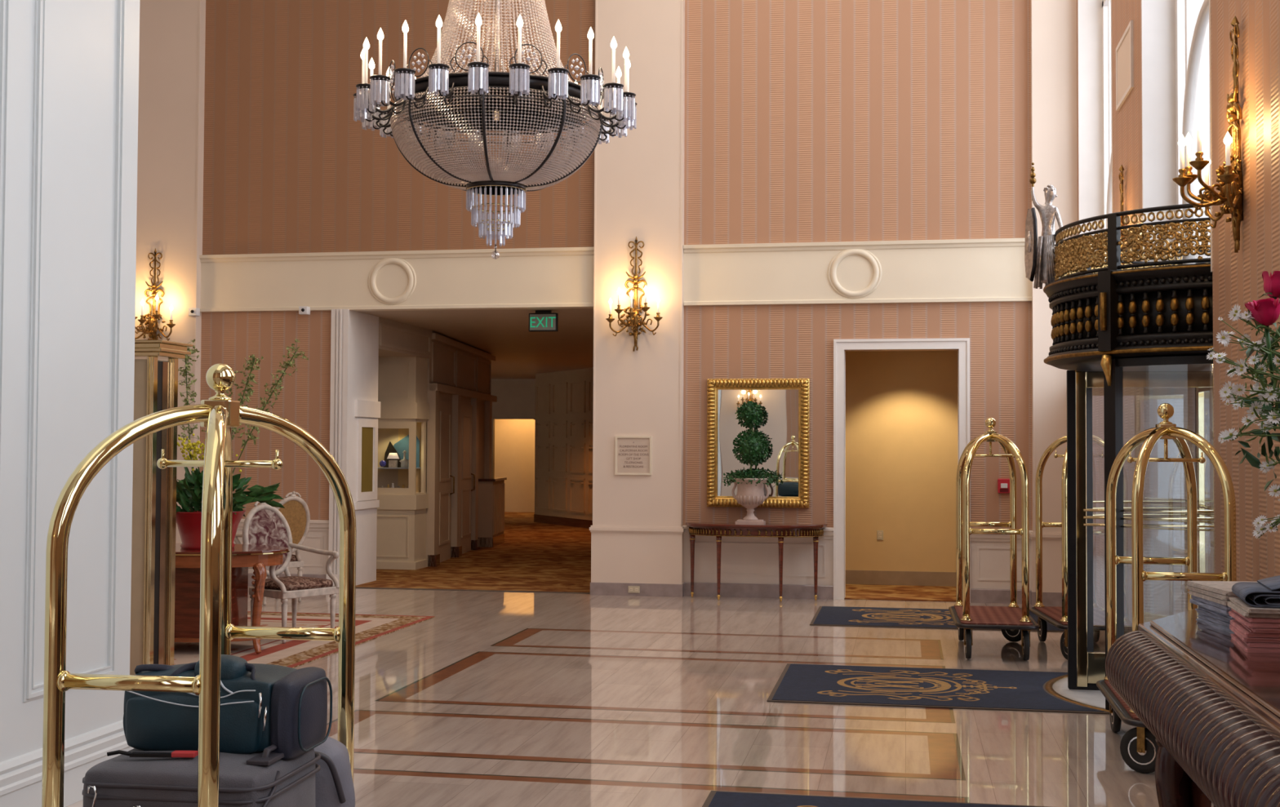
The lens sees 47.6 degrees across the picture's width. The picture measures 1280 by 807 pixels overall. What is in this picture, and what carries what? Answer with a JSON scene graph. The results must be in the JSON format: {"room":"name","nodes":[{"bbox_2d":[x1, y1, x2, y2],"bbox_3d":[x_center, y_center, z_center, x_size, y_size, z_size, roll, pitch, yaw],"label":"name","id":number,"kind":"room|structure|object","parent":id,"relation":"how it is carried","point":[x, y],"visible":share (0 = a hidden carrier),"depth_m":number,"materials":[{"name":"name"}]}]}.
{"room":"hotel lobby","nodes":[
{"label":"hotel lobby","id":0,"kind":"room"},
{"bbox_2d":[0,0,139,762],"bbox_3d":[-3.190,-2.505,5.075,0.500,8.600,4.680,0,-2,10],"label":"wall","id":1,"kind":"structure","parent":0,"point":[80,86],"depth_m":6.73,"materials":[{"name":"white paint"}]},
{"bbox_2d":[0,0,126,702],"bbox_3d":[-2.930,-2.419,5.050,0.020,7.370,4.330,0,-2,10],"label":"trim","id":2,"kind":"structure","parent":1,"relation":"attached to","point":[30,691],"depth_m":6.42,"materials":[{"name":"white paint"}]},
{"bbox_2d":[0,720,133,806],"bbox_3d":[-2.946,1.643,4.913,0.032,0.300,4.700,0,-2,10],"label":"baseboard","id":3,"kind":"structure","parent":1,"relation":"attached to","point":[20,776],"depth_m":6.64,"materials":[{"name":"white paint"}]},
{"bbox_2d":[378,317,431,359],"bbox_3d":[-3.613,0.574,18.631,0.980,3.250,2.830,0,-2,10],"label":"wall","id":4,"kind":"structure","parent":0,"point":[390,336],"depth_m":18.94,"materials":[{"name":"paint"}]},
{"bbox_2d":[326,309,378,586],"bbox_3d":[-3.427,0.537,17.373,0.240,3.250,1.040,0,-2,10],"label":"trim","id":5,"kind":"structure","parent":4,"relation":"attached to","point":[354,335],"depth_m":17.07,"materials":[{"name":"paint"}]},
{"bbox_2d":[354,400,380,510],"bbox_3d":[-3.287,0.616,17.487,0.035,1.300,0.760,0,-2,10],"label":"display window","id":6,"kind":"structure","parent":4,"relation":"in","point":[366,452],"depth_m":17.47,"materials":[{"name":"wood"}]},
{"bbox_2d":[379,323,431,355],"bbox_3d":[-3.049,-0.830,18.942,0.020,0.280,1.900,0,-2,10],"label":"trim","id":7,"kind":"structure","parent":4,"relation":"attached to","point":[382,325],"depth_m":18.83,"materials":[{"name":"paint"}]},
{"bbox_2d":[377,331,490,559],"bbox_3d":[-3.519,0.690,22.532,1.550,3.250,5.100,0,-2,4],"label":"wall","id":8,"kind":"structure","parent":0,"point":[443,359],"depth_m":21.38,"materials":[{"name":"paint"}]},
{"bbox_2d":[437,400,454,562],"bbox_3d":[-2.797,1.120,20.895,0.104,2.300,0.950,0,-2,4],"label":"door","id":9,"kind":"structure","parent":8,"relation":"in","point":[445,407],"depth_m":20.89,"materials":[{"name":"paint"}]},
{"bbox_2d":[427,333,506,566],"bbox_3d":[-2.606,0.713,22.474,0.300,3.210,5.100,0,-2,4],"label":"trim","id":10,"kind":"structure","parent":8,"relation":"attached to","point":[487,499],"depth_m":22.37,"materials":[{"name":"paint"}]},
{"bbox_2d":[459,404,475,554],"bbox_3d":[-2.690,1.171,22.591,0.104,2.300,0.950,0,-2,4],"label":"door","id":11,"kind":"structure","parent":8,"relation":"in","point":[466,473],"depth_m":22.57,"materials":[{"name":"paint"}]},
{"bbox_2d":[355,511,591,592],"bbox_3d":[-3.878,2.450,27.115,10.600,0.001,19.930,0,-2,10],"label":"floor","id":12,"kind":"structure","parent":0,"point":[536,557],"depth_m":19.86,"materials":[{"name":"carpet"}]},
{"bbox_2d":[376,356,429,569],"bbox_3d":[-3.316,0.803,19.729,0.750,2.860,0.510,0,-2,10],"label":"display cabinet","id":13,"kind":"object","parent":12,"relation":"on","point":[402,381],"visible":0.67,"depth_m":19.50,"materials":[{"name":"beige paint"}]},
{"bbox_2d":[383,441,400,467],"bbox_3d":[-3.374,0.696,19.855,0.290,0.360,0.010,0,-2,10],"label":"scarf","id":14,"kind":"object","parent":13,"relation":"in","point":[390,449],"visible":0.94,"depth_m":19.86,"materials":[{"name":"black fabric"}]},
{"bbox_2d":[386,453,399,467],"bbox_3d":[-3.361,0.773,19.733,0.170,0.200,0.170,0,-2,10],"label":"table lamp","id":15,"kind":"object","parent":13,"relation":"on","point":[392,464],"visible":0.98,"depth_m":19.69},
{"bbox_2d":[377,467,421,469],"bbox_3d":[-3.326,0.881,19.754,0.600,0.015,0.380,0,-2,10],"label":"shelf","id":16,"kind":"object","parent":13,"relation":"attached to","point":[378,468],"depth_m":19.56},
{"bbox_2d":[399,450,408,467],"bbox_3d":[-3.197,0.752,19.684,0.150,0.240,0.150,0,-2,10],"label":"figurine","id":17,"kind":"object","parent":13,"relation":"on","point":[404,463],"visible":0.98,"depth_m":19.65,"materials":[{"name":"ceramic"}]},
{"bbox_2d":[393,435,419,467],"bbox_3d":[-3.237,0.628,19.908,0.440,0.500,0.020,0,-2,10],"label":"scarf","id":18,"kind":"object","parent":13,"relation":"in","point":[402,445],"visible":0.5,"depth_m":19.90,"materials":[{"name":"blue fabric"}]},
{"bbox_2d":[360,308,593,379],"bbox_3d":[-3.746,-0.845,27.294,10.800,0.100,19.730,0,-2,10],"label":"ceiling","id":19,"kind":"structure","parent":0,"point":[519,353],"depth_m":20.78,"materials":[{"name":"paint"}]},
{"bbox_2d":[528,310,558,332],"bbox_3d":[-1.130,-0.964,16.933,0.340,0.245,0.068,0,-2,10],"label":"exit sign","id":20,"kind":"object","parent":19,"relation":"hanging from","point":[542,321],"visible":1,"depth_m":16.91,"materials":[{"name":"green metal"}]},
{"bbox_2d":[490,378,535,477],"bbox_3d":[-3.994,1.046,34.538,4.500,3.250,0.140,0,-2,10],"label":"wall","id":21,"kind":"structure","parent":0,"point":[516,397],"depth_m":34.32,"materials":[{"name":"paint"}]},
{"bbox_2d":[494,419,535,512],"bbox_3d":[-2.963,1.111,36.564,7.000,3.250,0.100,0,-2,10],"label":"wall","id":22,"kind":"structure","parent":0,"point":[514,439],"depth_m":36.53,"materials":[{"name":"yellow paint"}]},
{"bbox_2d":[533,368,593,528],"bbox_3d":[-0.633,0.887,28.678,0.170,3.250,7.122,1,-2,-28],"label":"wall","id":23,"kind":"structure","parent":0,"point":[564,400],"depth_m":30.45,"materials":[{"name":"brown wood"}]},
{"bbox_2d":[66,586,1159,806],"bbox_3d":[-2.788,1.806,5.312,14.600,0.001,22.590,0,-2,10],"label":"floor","id":24,"kind":"structure","parent":0,"point":[495,699],"depth_m":8.95,"materials":[{"name":"stone"}]},
{"bbox_2d":[41,363,355,806],"bbox_3d":[-1.336,0.828,4.473,0.647,1.916,1.387,0,-2,8],"label":"luggage cart","id":25,"kind":"object","parent":24,"relation":"on","point":[219,414],"visible":1,"depth_m":4.08,"materials":[{"name":"gold metal"}]},
{"bbox_2d":[82,744,320,806],"bbox_3d":[-1.330,1.266,4.420,0.587,0.479,0.562,0,-2,8],"label":"suitcase","id":26,"kind":"object","parent":25,"relation":"on","point":[255,780],"visible":0.75,"depth_m":4.21,"materials":[{"name":"grey fabric"}]},
{"bbox_2d":[106,750,197,758],"bbox_3d":[-1.448,1.039,4.297,0.268,0.016,0.034,0,-2,2],"label":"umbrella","id":27,"kind":"object","parent":26,"relation":"on","point":[191,754],"visible":0.96,"depth_m":4.29,"materials":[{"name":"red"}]},
{"bbox_2d":[123,654,332,760],"bbox_3d":[-1.304,0.938,4.542,0.601,0.324,0.371,0,-2,8],"label":"duffel bag","id":28,"kind":"object","parent":26,"relation":"on","point":[263,706],"visible":0.8,"depth_m":4.39,"materials":[{"name":"teal fabric"}]},
{"bbox_2d":[313,736,355,806],"bbox_3d":[-1.137,1.318,4.841,0.379,0.431,0.310,0,-2,8],"label":"suitcase","id":29,"kind":"object","parent":25,"relation":"on","point":[334,784],"visible":0.35,"depth_m":4.75,"materials":[{"name":"grey fabric"}]},
{"bbox_2d":[234,491,310,605],"bbox_3d":[-3.860,1.507,15.276,0.697,1.181,0.669,-1,-2,40],"label":"armchair","id":30,"kind":"object","parent":24,"relation":"on","point":[296,513],"visible":0.37,"depth_m":15.18,"materials":[{"name":"white wood"}]},
{"bbox_2d":[173,611,435,668],"bbox_3d":[-4.797,1.994,12.107,4.840,0.008,4.800,0,-2,10],"label":"area rug","id":31,"kind":"object","parent":24,"relation":"on","point":[293,654],"visible":0.32,"depth_m":12.11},
{"bbox_2d":[129,339,193,675],"bbox_3d":[-3.929,0.752,10.410,1.280,2.380,0.460,0,-2,10],"label":"column","id":32,"kind":"structure","parent":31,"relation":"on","point":[155,380],"depth_m":10.21,"materials":[{"name":"gold metal"}]},
{"bbox_2d":[174,543,289,653],"bbox_3d":[-3.690,1.574,11.765,1.741,0.810,1.012,0,-2,10],"label":"table","id":33,"kind":"object","parent":31,"relation":"on","point":[188,562],"visible":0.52,"depth_m":11.44,"materials":[{"name":"brown wood"}]},
{"bbox_2d":[174,637,262,642],"bbox_3d":[-3.692,1.869,11.756,1.445,0.030,0.750,0,-2,10],"label":"shelf","id":34,"kind":"object","parent":33,"relation":"attached to","point":[176,639],"depth_m":11.37,"materials":[{"name":"brown wood"}]},
{"bbox_2d":[173,338,308,549],"bbox_3d":[-3.268,0.326,11.765,1.160,1.709,0.666,0,-2,-6],"label":"potted plant","id":35,"kind":"object","parent":33,"relation":"on","point":[188,490],"visible":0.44,"depth_m":11.66,"materials":[{"name":"green plant"}]},
{"bbox_2d":[242,501,339,644],"bbox_3d":[-3.037,1.417,12.460,0.697,1.181,0.669,-1,-2,37],"label":"armchair","id":36,"kind":"object","parent":31,"relation":"on","point":[264,524],"visible":0.7,"depth_m":12.50,"materials":[{"name":"white wood"}]},
{"bbox_2d":[253,576,333,591],"bbox_3d":[-2.971,1.547,12.421,0.535,0.124,0.545,-1,-2,37],"label":"seat cushion","id":37,"kind":"object","parent":36,"relation":"on","point":[288,583],"depth_m":12.26,"materials":[{"name":"fabric"}]},
{"bbox_2d":[685,522,827,601],"bbox_3d":[1.243,1.724,15.779,1.560,0.825,0.460,0,-2,10],"label":"console table","id":38,"kind":"object","parent":24,"relation":"on","point":[718,530],"visible":1,"depth_m":15.68,"materials":[{"name":"brown wood"}]},
{"bbox_2d":[731,478,768,524],"bbox_3d":[1.203,1.062,15.782,0.378,0.500,0.378,1,-2,-35],"label":"stone urn","id":39,"kind":"object","parent":38,"relation":"on","point":[750,496],"visible":0.96,"depth_m":15.68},
{"bbox_2d":[721,400,778,487],"bbox_3d":[1.198,0.440,15.791,0.630,0.942,0.457,0,-2,3],"label":"topiary","id":40,"kind":"object","parent":39,"relation":"in","point":[750,446],"visible":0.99,"depth_m":15.73,"materials":[{"name":"green plant"}]},
{"bbox_2d":[702,791,1049,806],"bbox_3d":[1.288,1.837,5.973,2.220,0.013,1.620,0,-2,10],"label":"floor mat","id":41,"kind":"object","parent":24,"relation":"on","point":[715,798],"visible":1,"depth_m":6.74,"materials":[{"name":"carpet"}]},
{"bbox_2d":[809,606,1064,632],"bbox_3d":[2.899,2.087,14.102,2.380,0.013,1.600,0,-2,10],"label":"floor mat","id":42,"kind":"object","parent":24,"relation":"on","point":[910,618],"visible":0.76,"depth_m":14.03,"materials":[{"name":"carpet"}]},
{"bbox_2d":[766,663,1109,714],"bbox_3d":[2.049,1.963,10.066,2.182,0.013,1.650,0,-2,10],"label":"floor mat","id":43,"kind":"object","parent":24,"relation":"on","point":[868,686],"visible":0.98,"depth_m":9.94,"materials":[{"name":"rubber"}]},
{"bbox_2d":[948,417,1039,660],"bbox_3d":[2.903,1.072,11.976,0.647,1.916,1.387,0,-2,10],"label":"luggage cart","id":44,"kind":"object","parent":24,"relation":"on","point":[1014,622],"visible":1,"depth_m":11.65,"materials":[{"name":"gold metal"}]},
{"bbox_2d":[1029,435,1132,660],"bbox_3d":[3.638,1.075,11.944,0.647,1.916,1.387,0,-2,5],"label":"luggage cart","id":45,"kind":"object","parent":24,"relation":"on","point":[1057,616],"visible":0.55,"depth_m":11.97,"materials":[{"name":"gold metal"}]},
{"bbox_2d":[1096,403,1236,773],"bbox_3d":[2.906,0.953,7.971,0.652,1.916,1.387,0,-2,11],"label":"luggage cart","id":46,"kind":"object","parent":24,"relation":"on","point":[1139,747],"visible":0.65,"depth_m":7.75,"materials":[{"name":"gold metal"}]},
{"bbox_2d":[1105,608,1279,806],"bbox_3d":[1.857,1.244,3.344,1.034,1.050,4.920,0,-2,10],"label":"reception desk","id":47,"kind":"object","parent":24,"relation":"on","point":[1211,706],"visible":0.99,"depth_m":4.00,"materials":[{"name":"brown wood"}]},
{"bbox_2d":[1195,617,1235,634],"bbox_3d":[2.141,0.761,4.948,0.351,0.014,0.390,0,-2,2],"label":"newspaper","id":48,"kind":"object","parent":47,"relation":"on","point":[1198,620],"visible":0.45,"depth_m":4.97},
{"bbox_2d":[1197,613,1230,627],"bbox_3d":[2.142,0.745,4.954,0.349,0.014,0.391,0,-2,4],"label":"newspaper","id":49,"kind":"object","parent":48,"relation":"on","point":[1200,615],"visible":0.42,"depth_m":4.98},
{"bbox_2d":[1195,608,1230,622],"bbox_3d":[2.139,0.729,4.947,0.350,0.014,0.391,0,-2,2],"label":"newspaper","id":50,"kind":"object","parent":49,"relation":"on","point":[1199,611],"visible":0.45,"depth_m":4.99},
{"bbox_2d":[1198,606,1235,620],"bbox_3d":[2.134,0.713,4.941,0.351,0.014,0.387,0,-2,5],"label":"newspaper","id":51,"kind":"object","parent":50,"relation":"on","point":[1228,617],"visible":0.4,"depth_m":4.91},
{"bbox_2d":[1189,599,1231,615],"bbox_3d":[2.117,0.698,4.966,0.350,0.014,0.390,0,-2,4],"label":"newspaper","id":52,"kind":"object","parent":51,"relation":"on","point":[1192,601],"visible":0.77,"depth_m":4.95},
{"bbox_2d":[1191,595,1231,610],"bbox_3d":[2.118,0.681,4.953,0.347,0.014,0.390,0,-2,3],"label":"newspaper","id":53,"kind":"object","parent":52,"relation":"on","point":[1206,602],"visible":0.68,"depth_m":4.92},
{"bbox_2d":[1187,590,1231,605],"bbox_3d":[2.110,0.666,4.955,0.348,0.014,0.389,0,-2,3],"label":"newspaper","id":54,"kind":"object","parent":53,"relation":"on","point":[1191,593],"visible":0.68,"depth_m":4.94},
{"bbox_2d":[1186,585,1238,600],"bbox_3d":[2.112,0.650,4.968,0.351,0.014,0.390,0,-2,3],"label":"newspaper","id":55,"kind":"object","parent":54,"relation":"on","point":[1218,596],"visible":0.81,"depth_m":4.92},
{"bbox_2d":[1186,581,1257,595],"bbox_3d":[2.114,0.634,4.970,0.349,0.014,0.388,0,-2,1],"label":"newspaper","id":56,"kind":"object","parent":55,"relation":"on","point":[1223,588],"visible":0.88,"depth_m":5.00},
{"bbox_2d":[1206,271,1279,538],"bbox_3d":[2.259,0.160,4.712,0.765,1.202,0.498,-1,-2,24],"label":"flower arrangement","id":57,"kind":"object","parent":47,"relation":"on","point":[1264,313],"visible":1,"depth_m":4.73,"materials":[{"name":"white plant"}]},
{"bbox_2d":[1230,634,1279,653],"bbox_3d":[2.067,0.747,4.483,0.407,0.013,0.349,0,-2,15],"label":"newspaper","id":58,"kind":"object","parent":47,"relation":"on","point":[1259,650],"visible":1,"depth_m":4.37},
{"bbox_2d":[1243,641,1279,648],"bbox_3d":[2.075,0.732,4.481,0.409,0.013,0.350,0,-2,16],"label":"newspaper","id":59,"kind":"object","parent":58,"relation":"on","point":[1265,645],"visible":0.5,"depth_m":4.36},
{"bbox_2d":[1229,624,1279,643],"bbox_3d":[2.063,0.718,4.489,0.406,0.013,0.349,0,-2,15],"label":"newspaper","id":60,"kind":"object","parent":59,"relation":"on","point":[1269,640],"visible":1,"depth_m":4.37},
{"bbox_2d":[1230,619,1279,638],"bbox_3d":[2.067,0.703,4.492,0.405,0.013,0.351,0,-2,14],"label":"newspaper","id":61,"kind":"object","parent":60,"relation":"on","point":[1235,624],"visible":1,"depth_m":4.37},
{"bbox_2d":[1235,619,1279,633],"bbox_3d":[2.079,0.688,4.479,0.408,0.013,0.348,0,-2,14],"label":"newspaper","id":62,"kind":"object","parent":61,"relation":"on","point":[1251,629],"visible":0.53,"depth_m":4.35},
{"bbox_2d":[1228,611,1279,628],"bbox_3d":[2.064,0.673,4.486,0.407,0.013,0.350,0,-2,13],"label":"newspaper","id":63,"kind":"object","parent":62,"relation":"on","point":[1263,625],"visible":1,"depth_m":4.37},
{"bbox_2d":[1231,608,1279,623],"bbox_3d":[2.073,0.658,4.487,0.408,0.013,0.347,0,-2,14],"label":"newspaper","id":64,"kind":"object","parent":63,"relation":"on","point":[1273,620],"visible":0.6,"depth_m":4.37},
{"bbox_2d":[1227,601,1279,618],"bbox_3d":[2.062,0.643,4.490,0.410,0.013,0.346,0,-2,14],"label":"newspaper","id":65,"kind":"object","parent":64,"relation":"on","point":[1231,605],"visible":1,"depth_m":4.37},
{"bbox_2d":[1229,597,1279,613],"bbox_3d":[2.065,0.628,4.475,0.410,0.013,0.346,0,-2,13],"label":"newspaper","id":66,"kind":"object","parent":65,"relation":"on","point":[1237,602],"visible":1,"depth_m":4.37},
{"bbox_2d":[1231,575,1279,608],"bbox_3d":[2.079,0.578,4.485,0.426,0.084,0.320,0,-2,16],"label":"newspaper","id":67,"kind":"object","parent":66,"relation":"on","point":[1265,593],"visible":1,"depth_m":4.46,"materials":[{"name":"paper"}]},
{"bbox_2d":[199,0,1032,590],"bbox_3d":[-1.163,-2.149,16.700,12.900,8.600,0.250,0,-2,10],"label":"wall","id":68,"kind":"structure","parent":0,"point":[806,121],"depth_m":16.19,"materials":[{"name":"paint"}]},
{"bbox_2d":[134,248,175,341],"bbox_3d":[-5.804,-1.215,17.109,0.640,1.295,0.360,0,-2,10],"label":"wall sconce","id":69,"kind":"object","parent":68,"relation":"attached to","point":[152,323],"visible":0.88,"depth_m":17.21,"materials":[{"name":"metal"}]},
{"bbox_2d":[134,0,205,543],"bbox_3d":[-5.902,-2.151,17.387,1.390,8.600,0.165,0,-2,10],"label":"pillar","id":70,"kind":"structure","parent":68,"relation":"attached to","point":[170,214],"depth_m":17.31,"materials":[{"name":"beige paint"}]},
{"bbox_2d":[188,307,199,316],"bbox_3d":[-5.284,-1.084,17.231,0.110,0.095,0.185,0,-2,10],"label":"security camera","id":71,"kind":"object","parent":68,"relation":"attached to","point":[192,311],"visible":1,"depth_m":17.16,"materials":[{"name":"white plastic"}]},
{"bbox_2d":[237,519,328,531],"bbox_3d":[-4.428,1.426,17.066,1.740,0.125,0.050,0,-2,10],"label":"trim","id":72,"kind":"structure","parent":68,"relation":"attached to","point":[315,525],"depth_m":16.94,"materials":[{"name":"paint"}]},
{"bbox_2d":[248,573,326,586],"bbox_3d":[-4.429,2.073,17.056,1.740,0.150,0.030,0,-2,10],"label":"baseboard","id":73,"kind":"structure","parent":68,"relation":"attached to","point":[251,580],"depth_m":16.98,"materials":[{"name":"grey stone"}]},
{"bbox_2d":[298,306,310,315],"bbox_3d":[-3.917,-1.085,16.981,0.110,0.095,0.185,0,-2,10],"label":"security camera","id":74,"kind":"object","parent":68,"relation":"attached to","point":[303,310],"visible":1,"depth_m":16.91,"materials":[{"name":"white plastic"}]},
{"bbox_2d":[368,257,416,305],"bbox_3d":[-2.885,-1.427,16.861,0.592,0.562,0.056,0,-2,10],"label":"trim","id":75,"kind":"structure","parent":68,"relation":"attached to","point":[405,264],"depth_m":16.84,"materials":[{"name":"paint"}]},
{"bbox_2d":[199,246,594,262],"bbox_3d":[-2.886,-1.729,16.865,4.850,0.095,0.080,0,-2,10],"label":"trim","id":76,"kind":"structure","parent":68,"relation":"attached to","point":[555,251],"depth_m":16.83,"materials":[{"name":"paint"}]},
{"bbox_2d":[200,302,593,312],"bbox_3d":[-2.886,-1.117,16.862,4.850,0.050,0.050,0,-2,10],"label":"trim","id":77,"kind":"structure","parent":68,"relation":"attached to","point":[557,304],"depth_m":16.81,"materials":[{"name":"paint"}]},
{"bbox_2d":[355,586,590,594],"bbox_3d":[-1.964,2.145,16.639,2.920,0.006,0.080,0,-2,10],"label":"trim","id":78,"kind":"structure","parent":68,"relation":"attached to","point":[356,587],"depth_m":16.61,"materials":[{"name":"rubber"}]},
{"bbox_2d":[614,435,652,475],"bbox_3d":[-0.073,0.580,16.175,0.415,0.435,0.024,0,-2,10],"label":"plaque","id":79,"kind":"object","parent":68,"relation":"attached to","point":[633,454],"visible":1,"depth_m":16.17,"materials":[{"name":"paint"}]},
{"bbox_2d":[605,235,662,351],"bbox_3d":[-0.072,-1.235,16.060,0.640,1.295,0.360,0,-2,10],"label":"wall sconce","id":80,"kind":"object","parent":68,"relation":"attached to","point":[634,322],"visible":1,"depth_m":16.15,"materials":[{"name":"metal"}]},
{"bbox_2d":[628,586,639,593],"bbox_3d":[-0.068,2.068,16.114,0.130,0.075,0.012,0,-2,10],"label":"wall outlet","id":81,"kind":"object","parent":68,"relation":"attached to","point":[633,589],"visible":1,"depth_m":16.11,"materials":[{"name":"paint"}]},
{"bbox_2d":[589,0,684,597],"bbox_3d":[-0.012,-2.155,16.309,1.065,8.600,0.165,0,-2,10],"label":"pillar","id":82,"kind":"structure","parent":68,"relation":"attached to","point":[637,530],"depth_m":16.23,"materials":[{"name":"beige paint"}]},
{"bbox_2d":[303,535,1022,581],"bbox_3d":[-0.481,1.726,16.355,9.360,0.360,0.008,0,-2,10],"label":"trim","id":83,"kind":"structure","parent":68,"relation":"attached to","point":[307,536],"depth_m":15.97,"materials":[{"name":"paint"}]},
{"bbox_2d":[706,378,809,507],"bbox_3d":[1.302,0.437,16.031,1.132,1.421,0.081,0,-2,10],"label":"wall mirror","id":84,"kind":"object","parent":68,"relation":"attached to","point":[784,403],"visible":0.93,"depth_m":16.03,"materials":[{"name":"gold wood"}]},
{"bbox_2d":[717,389,798,497],"bbox_3d":[1.306,0.438,16.057,0.912,1.201,0.004,0,-2,10],"label":"mirror glass","id":85,"kind":"object","parent":84,"relation":"attached to","point":[780,407],"depth_m":16.04,"materials":[{"name":"white"}]},
{"bbox_2d":[683,582,833,599],"bbox_3d":[1.298,2.069,16.008,1.665,0.150,0.030,0,-2,10],"label":"baseboard","id":86,"kind":"structure","parent":68,"relation":"attached to","point":[700,589],"depth_m":15.99,"materials":[{"name":"grey stone"}]},
{"bbox_2d":[683,525,833,538],"bbox_3d":[1.299,1.422,16.017,1.665,0.125,0.050,0,-2,10],"label":"trim","id":87,"kind":"structure","parent":68,"relation":"attached to","point":[828,531],"depth_m":15.95,"materials":[{"name":"paint"}]},
{"bbox_2d":[683,238,1025,253],"bbox_3d":[2.352,-1.733,15.906,3.780,0.095,0.080,0,-2,10],"label":"trim","id":88,"kind":"structure","parent":68,"relation":"attached to","point":[990,242],"depth_m":15.88,"materials":[{"name":"paint"}]},
{"bbox_2d":[827,248,882,298],"bbox_3d":[2.355,-1.431,15.901,0.592,0.562,0.056,0,-2,10],"label":"trim","id":89,"kind":"structure","parent":68,"relation":"attached to","point":[877,268],"depth_m":15.88,"materials":[{"name":"paint"}]},
{"bbox_2d":[683,297,1031,306],"bbox_3d":[2.352,-1.120,15.903,3.780,0.050,0.050,0,-2,10],"label":"trim","id":90,"kind":"structure","parent":68,"relation":"attached to","point":[979,299],"depth_m":15.87,"materials":[{"name":"paint"}]},
{"bbox_2d":[833,337,970,603],"bbox_3d":[2.860,0.722,15.869,1.460,2.850,0.262,0,-2,10],"label":"door frame","id":91,"kind":"structure","parent":68,"relation":"in","point":[962,344],"depth_m":15.85,"materials":[{"name":"wood"}]},
{"bbox_2d":[970,588,1031,604],"bbox_3d":[3.873,2.067,15.536,0.660,0.150,0.030,0,-2,10],"label":"baseboard","id":92,"kind":"structure","parent":68,"relation":"attached to","point":[977,595],"depth_m":15.54,"materials":[{"name":"grey stone"}]},
{"bbox_2d":[970,530,1032,542],"bbox_3d":[3.874,1.420,15.546,0.660,0.125,0.050,0,-2,10],"label":"trim","id":93,"kind":"structure","parent":68,"relation":"attached to","point":[974,537],"depth_m":15.56,"materials":[{"name":"paint"}]},
{"bbox_2d":[997,479,1009,493],"bbox_3d":[3.905,0.885,15.550,0.130,0.155,0.062,0,-2,10],"label":"fire alarm","id":94,"kind":"object","parent":68,"relation":"attached to","point":[1003,485],"visible":0.91,"depth_m":15.53,"materials":[{"name":"red plastic"}]},
{"bbox_2d":[1029,0,1077,606],"bbox_3d":[4.454,-2.158,15.491,0.575,8.600,0.165,0,-2,10],"label":"pillar","id":95,"kind":"structure","parent":68,"relation":"attached to","point":[1054,137],"depth_m":15.45,"materials":[{"name":"beige paint"}]},
{"bbox_2d":[844,584,955,602],"bbox_3d":[3.037,2.163,16.577,4.200,0.012,1.680,0,-2,10],"label":"floor","id":96,"kind":"structure","parent":0,"point":[853,592],"depth_m":16.48,"materials":[{"name":"carpet"}]},
{"bbox_2d":[845,350,957,572],"bbox_3d":[3.070,0.725,16.767,4.400,2.900,1.580,0,-2,10],"label":"wall","id":97,"kind":"structure","parent":0,"point":[901,406],"depth_m":17.45,"materials":[{"name":"yellow paint"}]},
{"bbox_2d":[876,530,883,540],"bbox_3d":[2.894,1.587,17.468,0.075,0.115,0.012,0,-2,10],"label":"wall outlet","id":98,"kind":"object","parent":97,"relation":"attached to","point":[879,533],"visible":1,"depth_m":17.47,"materials":[{"name":"paint"}]},
{"bbox_2d":[845,570,955,586],"bbox_3d":[3.187,2.099,17.398,4.200,0.170,0.015,0,-2,10],"label":"baseboard","id":99,"kind":"structure","parent":97,"relation":"attached to","point":[852,577],"depth_m":17.40,"materials":[{"name":"wood"}]},
{"bbox_2d":[1076,0,1279,631],"bbox_3d":[2.899,-2.494,4.463,0.500,8.600,22.870,0,-2,10],"label":"wall","id":100,"kind":"structure","parent":0,"point":[1237,277],"depth_m":8.32,"materials":[{"name":"paint"}]},
{"bbox_2d":[1077,0,1112,253],"bbox_3d":[4.622,-3.057,14.015,0.550,5.690,2.600,0,-2,10],"label":"window","id":101,"kind":"structure","parent":100,"relation":"in","point":[1094,16],"depth_m":15.23,"materials":[{"name":"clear glass"}]},
{"bbox_2d":[1118,164,1124,211],"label":"wall sconce","id":102,"kind":"object","parent":100,"relation":"attached to","point":[1121,179],"depth_m":12.03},
{"bbox_2d":[1115,20,1133,111],"bbox_3d":[4.021,-2.794,12.033,0.020,0.540,0.840,0,-2,10],"label":"air vent","id":103,"kind":"object","parent":100,"relation":"in","point":[1124,49],"visible":1,"depth_m":11.97,"materials":[{"name":"beige paint"}]},
{"bbox_2d":[1043,202,1214,711],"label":"door","id":104,"kind":"structure","parent":100,"relation":"in","point":[1116,326],"depth_m":9.33,"materials":[{"name":"black metal"}]},
{"bbox_2d":[1024,162,1062,288],"bbox_3d":[2.834,-1.258,10.193,0.240,0.891,0.168,0,-2,-5],"label":"statue","id":105,"kind":"object","parent":104,"relation":"on","point":[1039,257],"visible":0.93,"depth_m":10.16,"materials":[{"name":"silver metal"}]},
{"bbox_2d":[1141,0,1212,271],"bbox_3d":[3.896,-3.387,9.922,0.504,5.280,2.550,0,-2,10],"label":"window","id":106,"kind":"structure","parent":100,"relation":"in","point":[1176,64],"depth_m":11.11,"materials":[{"name":"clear glass"}]},
{"bbox_2d":[1172,15,1243,253],"bbox_3d":[3.100,-1.468,7.890,0.358,1.296,0.614,1,-2,-8],"label":"wall sconce","id":107,"kind":"object","parent":100,"relation":"attached to","point":[1230,186],"visible":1,"depth_m":7.86,"materials":[{"name":"metal"}]},
{"bbox_3d":[-3.319,-6.887,5.777,13.400,0.200,22.950,0,-2,10],"label":"ceiling","id":108,"kind":"structure","parent":0,"visible":0},
{"bbox_2d":[353,0,637,259],"bbox_3d":[-1.023,-3.834,10.476,2.033,5.600,2.017,0,-2,-6],"label":"chandelier","id":109,"kind":"object","parent":108,"relation":"hanging from","point":[481,101],"visible":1,"depth_m":10.03,"materials":[{"name":"clear glass"}]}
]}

